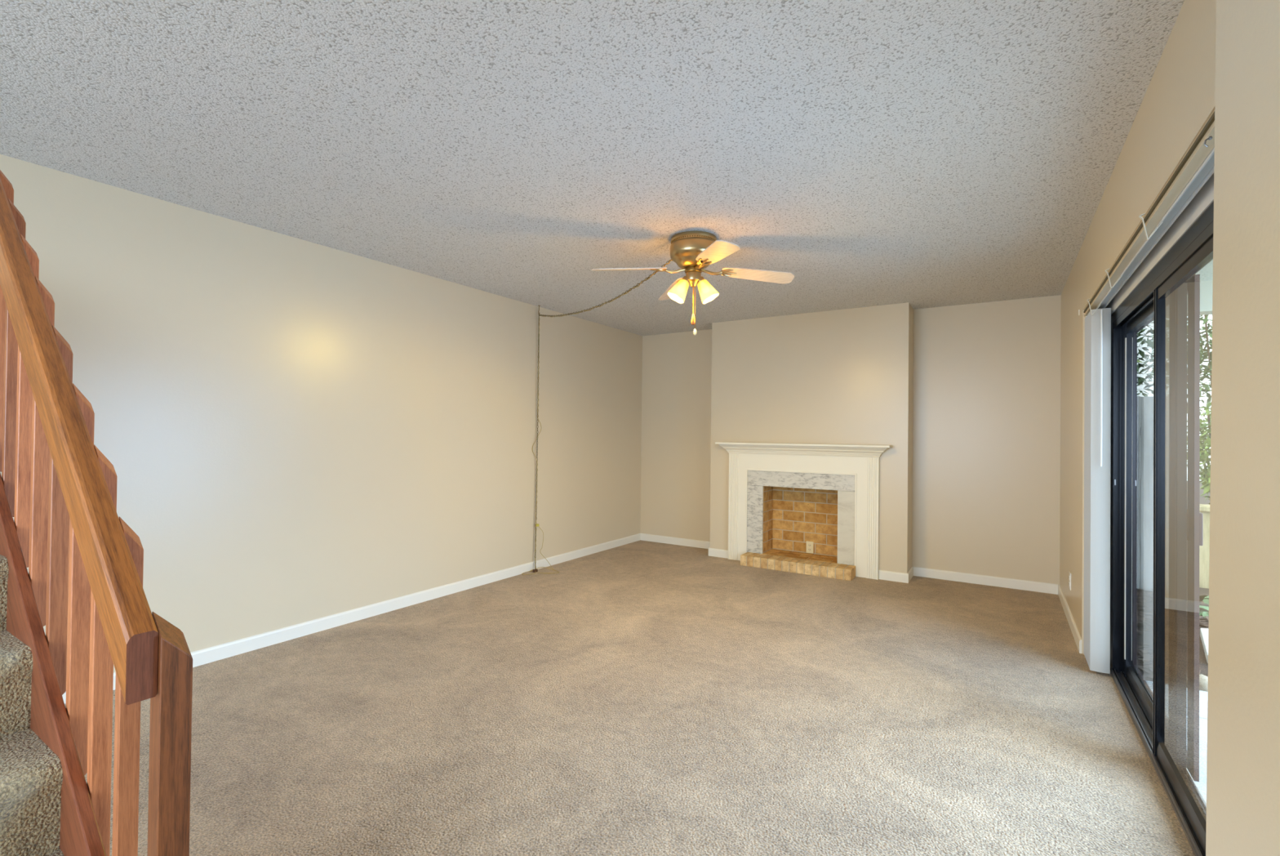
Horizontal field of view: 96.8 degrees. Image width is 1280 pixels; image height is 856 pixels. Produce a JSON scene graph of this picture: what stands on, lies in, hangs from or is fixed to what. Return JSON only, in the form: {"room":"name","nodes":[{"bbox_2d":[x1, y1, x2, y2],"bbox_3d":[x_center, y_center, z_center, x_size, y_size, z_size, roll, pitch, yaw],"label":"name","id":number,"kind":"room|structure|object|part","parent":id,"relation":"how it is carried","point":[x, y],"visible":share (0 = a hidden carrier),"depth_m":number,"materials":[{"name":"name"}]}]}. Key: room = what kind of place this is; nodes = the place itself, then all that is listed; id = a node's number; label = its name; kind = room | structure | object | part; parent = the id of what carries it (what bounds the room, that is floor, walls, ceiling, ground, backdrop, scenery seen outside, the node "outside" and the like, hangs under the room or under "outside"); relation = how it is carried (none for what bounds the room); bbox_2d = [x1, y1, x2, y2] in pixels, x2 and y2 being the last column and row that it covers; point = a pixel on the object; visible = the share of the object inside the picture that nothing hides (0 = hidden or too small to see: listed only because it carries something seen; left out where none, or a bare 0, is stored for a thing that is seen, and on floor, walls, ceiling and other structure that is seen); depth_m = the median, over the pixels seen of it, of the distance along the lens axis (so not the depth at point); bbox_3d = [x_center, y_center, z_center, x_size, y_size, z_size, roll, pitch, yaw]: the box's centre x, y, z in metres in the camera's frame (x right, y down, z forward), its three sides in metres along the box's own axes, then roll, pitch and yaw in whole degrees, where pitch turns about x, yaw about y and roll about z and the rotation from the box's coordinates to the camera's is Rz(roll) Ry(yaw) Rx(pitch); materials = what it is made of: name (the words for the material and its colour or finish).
{"room":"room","nodes":[
{"label":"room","id":0,"kind":"room"},
{"bbox_2d":[0,154,642,671],"bbox_3d":[-2.461,0.093,3.044,0.150,2.520,9.299,0,-1,32],"label":"wall","id":1,"kind":"structure","parent":0,"point":[292,430],"depth_m":3.54,"materials":[{"name":"beige paint"}]},
{"bbox_2d":[62,533,640,703],"bbox_3d":[-1.400,1.259,4.572,0.012,0.081,5.249,0,-1,32],"label":"baseboard","id":2,"kind":"structure","parent":1,"relation":"attached to","point":[207,655],"depth_m":3.88,"materials":[{"name":"white paint"}]},
{"bbox_2d":[0,0,1184,335],"bbox_3d":[-0.595,-1.217,1.969,4.543,0.120,9.449,0,-1,32],"label":"ceiling","id":3,"kind":"structure","parent":0,"point":[922,153],"depth_m":2.19,"materials":[{"name":"white paint"}]},
{"bbox_2d":[521,259,672,574],"bbox_3d":[-0.327,0.089,4.368,0.316,2.440,2.155,1,-1,-36],"label":"chain","id":4,"kind":"object","parent":3,"relation":"hanging from","point":[535,569],"visible":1,"depth_m":5.21,"materials":[{"name":"gold metal"}]},
{"bbox_3d":[-0.873,1.096,5.234,0.162,0.411,0.020,1,-1,0],"label":"loose cord","id":5,"kind":"part","parent":4,"relation":"part of","materials":[{"name":"beige plastic"}]},
{"bbox_2d":[591,231,794,334],"bbox_3d":[0.334,-0.844,3.385,0.980,0.579,0.910,0,-1,32],"label":"ceiling fan","id":6,"kind":"object","parent":3,"relation":"hanging from","point":[693,251],"visible":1,"depth_m":3.35,"materials":[{"name":"gold metal"}]},
{"bbox_3d":[-0.063,-0.930,3.328,0.438,0.063,0.130,1,-1,-10],"label":"blade","id":7,"kind":"part","parent":6,"relation":"part of","materials":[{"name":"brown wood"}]},
{"bbox_3d":[0.232,-0.922,3.778,0.130,0.063,0.438,1,-1,-13],"label":"blade","id":8,"kind":"part","parent":6,"relation":"part of","materials":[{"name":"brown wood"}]},
{"bbox_3d":[0.223,-0.817,3.387,0.122,0.143,0.120,0,-1,32],"label":"lamp shade","id":9,"kind":"part","parent":6,"relation":"part of","materials":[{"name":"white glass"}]},
{"bbox_3d":[0.317,-0.762,3.377,0.006,0.167,0.006,1,-1,-35],"label":"pull chain","id":10,"kind":"part","parent":6,"relation":"part of","materials":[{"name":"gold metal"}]},
{"bbox_3d":[0.329,-0.716,3.387,0.003,0.259,0.003,0,-1,32],"label":"pull chain","id":11,"kind":"part","parent":6,"relation":"part of","materials":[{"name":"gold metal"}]},
{"bbox_3d":[0.411,-0.815,3.393,0.129,0.142,0.112,0,-1,32],"label":"lamp shade","id":12,"kind":"part","parent":6,"relation":"part of","materials":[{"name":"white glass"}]},
{"bbox_3d":[0.403,-0.928,3.019,0.130,0.063,0.438,1,-1,-12],"label":"blade","id":13,"kind":"part","parent":6,"relation":"part of","materials":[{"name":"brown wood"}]},
{"bbox_3d":[0.707,-0.920,3.424,0.438,0.063,0.130,1,-1,-4],"label":"blade","id":14,"kind":"part","parent":6,"relation":"part of","materials":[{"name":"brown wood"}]},
{"bbox_2d":[64,539,1195,855],"bbox_3d":[-0.706,1.322,1.996,4.347,0.080,9.449,0,-1,32],"label":"floor","id":15,"kind":"structure","parent":0,"point":[640,697],"depth_m":2.46,"materials":[{"name":"beige carpet"}]},
{"bbox_2d":[0,472,106,855],"bbox_3d":[-2.093,0.244,1.206,2.444,2.030,0.997,0,-1,32],"label":"staircase","id":16,"kind":"structure","parent":15,"relation":"on","point":[46,808],"depth_m":1.26,"materials":[{"name":"wood"}]},
{"bbox_2d":[0,169,192,855],"bbox_3d":[-1.411,0.234,1.368,1.344,2.067,0.092,0,-1,32],"label":"stair railing","id":17,"kind":"object","parent":16,"relation":"attached to","point":[60,489],"visible":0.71,"depth_m":1.21,"materials":[{"name":"brown wood"}]},
{"bbox_3d":[-1.418,-0.160,1.349,1.318,1.265,0.044,0,-1,32],"label":"handrail","id":18,"kind":"part","parent":17,"relation":"part of","materials":[{"name":"brown wood"}]},
{"bbox_3d":[-0.858,0.802,1.033,0.046,0.938,0.048,0,-1,32],"label":"newel post","id":19,"kind":"part","parent":17,"relation":"part of","materials":[{"name":"brown wood"}]},
{"bbox_2d":[715,441,892,580],"bbox_3d":[1.552,0.745,5.485,1.642,1.191,0.533,0,-1,32],"label":"fireplace","id":20,"kind":"object","parent":15,"relation":"on","point":[802,493],"visible":1,"depth_m":5.51,"materials":[{"name":"beige paint"}]},
{"bbox_3d":[1.509,0.875,5.422,1.064,0.929,0.008,0,-1,32],"label":"moulding","id":21,"kind":"part","parent":20,"relation":"part of","materials":[{"name":"beige paint"}]},
{"bbox_2d":[715,441,892,447],"bbox_3d":[1.496,0.158,5.391,1.642,0.019,0.150,0,-1,32],"label":"mantel shelf","id":22,"kind":"object","parent":20,"relation":"attached to","point":[731,444],"depth_m":5.38,"materials":[{"name":"beige paint"}]},
{"bbox_3d":[1.503,0.214,5.403,1.596,0.094,0.122,0,-1,32],"label":"crown moulding","id":23,"kind":"part","parent":20,"relation":"part of","materials":[{"name":"beige paint"}]},
{"bbox_2d":[806,541,813,553],"bbox_3d":[1.693,1.189,5.663,0.072,0.116,0.010,0,-1,32],"label":"outlet","id":24,"kind":"object","parent":20,"relation":"attached to","point":[810,544],"visible":1,"depth_m":5.66,"materials":[{"name":"beige plastic"}]},
{"bbox_2d":[710,302,913,573],"bbox_3d":[1.625,0.163,5.588,1.885,2.520,0.320,0,-1,32],"label":"wall","id":25,"kind":"structure","parent":0,"point":[838,376],"depth_m":5.33,"materials":[{"name":"beige paint"}]},
{"bbox_2d":[640,294,1061,584],"bbox_3d":[1.829,0.166,5.736,4.203,2.520,0.150,0,-1,32],"label":"wall","id":26,"kind":"structure","parent":0,"point":[986,402],"depth_m":5.01,"materials":[{"name":"beige paint"}]},
{"bbox_2d":[640,533,1057,594],"bbox_3d":[1.620,1.302,5.565,4.019,0.081,0.332,0,-1,32],"label":"baseboard","id":27,"kind":"structure","parent":26,"relation":"attached to","point":[1037,586],"depth_m":5.00,"materials":[{"name":"white paint"}]},
{"bbox_2d":[1059,0,1216,653],"bbox_3d":[2.275,0.141,2.669,0.160,2.520,4.549,0,-1,32],"label":"wall","id":28,"kind":"structure","parent":0,"point":[1178,101],"depth_m":2.22,"materials":[{"name":"beige paint"}]},
{"bbox_2d":[1057,584,1081,653],"bbox_3d":[3.008,1.302,3.991,0.012,0.081,1.499,0,-1,32],"label":"baseboard","id":29,"kind":"structure","parent":28,"relation":"attached to","point":[1076,634],"depth_m":3.79,"materials":[{"name":"white paint"}]},
{"bbox_2d":[1068,571,1071,590],"bbox_3d":[2.958,1.051,3.909,0.010,0.116,0.072,0,-1,32],"label":"wall outlet","id":30,"kind":"object","parent":28,"relation":"attached to","point":[1069,575],"visible":1,"depth_m":3.90,"materials":[{"name":"white plastic"}]},
{"bbox_3d":[2.960,1.051,3.908,0.006,0.116,0.072,0,-1,32],"label":"plate","id":31,"kind":"part","parent":30,"relation":"part of","materials":[{"name":"white plastic"}]},
{"bbox_2d":[1083,111,1214,312],"bbox_3d":[1.839,-0.700,2.125,0.006,0.010,2.860,0,-1,32],"label":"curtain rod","id":32,"kind":"structure","parent":28,"relation":"attached to","point":[1211,119],"depth_m":1.69,"materials":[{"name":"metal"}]},
{"bbox_2d":[1083,146,1214,673],"bbox_3d":[1.928,0.293,2.211,0.108,2.010,2.608,0,-1,32],"label":"vertical blind","id":33,"kind":"object","parent":28,"relation":"attached to","point":[1097,388],"visible":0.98,"depth_m":3.06,"materials":[{"name":"white plastic"}]},
{"bbox_2d":[1084,110,1214,316],"bbox_3d":[1.924,-0.698,2.225,0.029,0.038,2.700,0,-1,32],"label":"trim","id":34,"kind":"structure","parent":28,"relation":"attached to","point":[1200,153],"depth_m":1.75,"materials":[{"name":"beige paint"}]},
{"bbox_2d":[1105,173,1213,314],"bbox_3d":[1.961,-0.694,2.201,0.118,0.105,2.700,0,-1,32],"label":"trim","id":35,"kind":"structure","parent":28,"relation":"attached to","point":[1204,197],"depth_m":2.03,"materials":[{"name":"white paint"}]},
{"bbox_2d":[1110,200,1213,855],"bbox_3d":[2.004,0.338,2.098,0.123,1.960,2.460,0,-1,32],"label":"door","id":36,"kind":"structure","parent":28,"relation":"in","point":[1159,548],"depth_m":2.13,"materials":[{"name":"glass"}]},
{"bbox_3d":[2.304,0.369,2.576,0.030,1.847,1.130,0,-1,32],"label":"fixed panel","id":37,"kind":"part","parent":36,"relation":"part of","materials":[{"name":"clear glass"}]},
{"bbox_3d":[2.306,0.352,2.575,0.004,1.712,0.900,0,-1,32],"label":"glass pane","id":38,"kind":"part","parent":36,"relation":"part of","materials":[{"name":"clear glass"}]},
{"bbox_3d":[1.706,0.354,1.700,0.028,1.847,1.350,0,-1,32],"label":"sliding panel","id":39,"kind":"part","parent":36,"relation":"part of","materials":[{"name":"clear glass"}]},
{"bbox_3d":[1.708,0.337,1.700,0.004,1.712,1.230,0,-1,32],"label":"glass pane","id":40,"kind":"part","parent":36,"relation":"part of","materials":[{"name":"clear glass"}]},
{"bbox_2d":[1204,136,1213,147],"bbox_3d":[1.311,-0.660,1.310,0.014,0.024,0.008,0,-1,32],"label":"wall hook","id":41,"kind":"object","parent":28,"relation":"attached to","point":[1210,137],"visible":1,"depth_m":1.31,"materials":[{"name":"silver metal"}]},
{"bbox_2d":[1205,0,1279,855],"bbox_3d":[0.002,0.079,-1.106,0.610,2.520,4.537,0,-1,32],"label":"wall","id":42,"kind":"structure","parent":0,"point":[1243,757],"depth_m":0.83,"materials":[{"name":"beige paint"}]},
{"bbox_2d":[1209,263,1213,314],"bbox_3d":[2.363,-0.923,1.683,1.025,0.410,4.150,0,-1,32],"label":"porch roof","id":43,"kind":"structure","parent":42,"relation":"attached to","point":[1211,289],"depth_m":3.35,"materials":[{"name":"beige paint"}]},
{"label":"outside","id":44,"kind":"structure","parent":0,"visible":0},
{"bbox_2d":[1207,492,1209,504],"bbox_3d":[3.052,1.504,-0.780,34.000,0.185,50.000,0,-1,32],"label":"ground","id":45,"kind":"structure","parent":44,"point":[1208,500],"depth_m":13.02,"materials":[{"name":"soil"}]},
{"bbox_2d":[1207,504,1209,557],"bbox_3d":[5.857,1.119,5.045,1.360,0.770,0.230,0,-1,32],"label":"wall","id":46,"kind":"structure","parent":45,"relation":"on","point":[1208,505],"depth_m":5.30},
{"bbox_2d":[1206,401,1211,504],"bbox_3d":[6.104,0.568,5.686,1.011,1.880,1.038,0,-1,32],"label":"tree","id":47,"kind":"object","parent":45,"relation":"on","point":[1208,414],"visible":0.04,"depth_m":5.83,"materials":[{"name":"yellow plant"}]},
{"bbox_2d":[1206,314,1212,491],"bbox_3d":[7.606,-0.201,7.360,2.488,3.484,1.518,0,-1,32],"label":"shrub","id":48,"kind":"object","parent":45,"relation":"on","point":[1210,341],"visible":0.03,"depth_m":7.27,"materials":[{"name":"green plant"}]}
]}

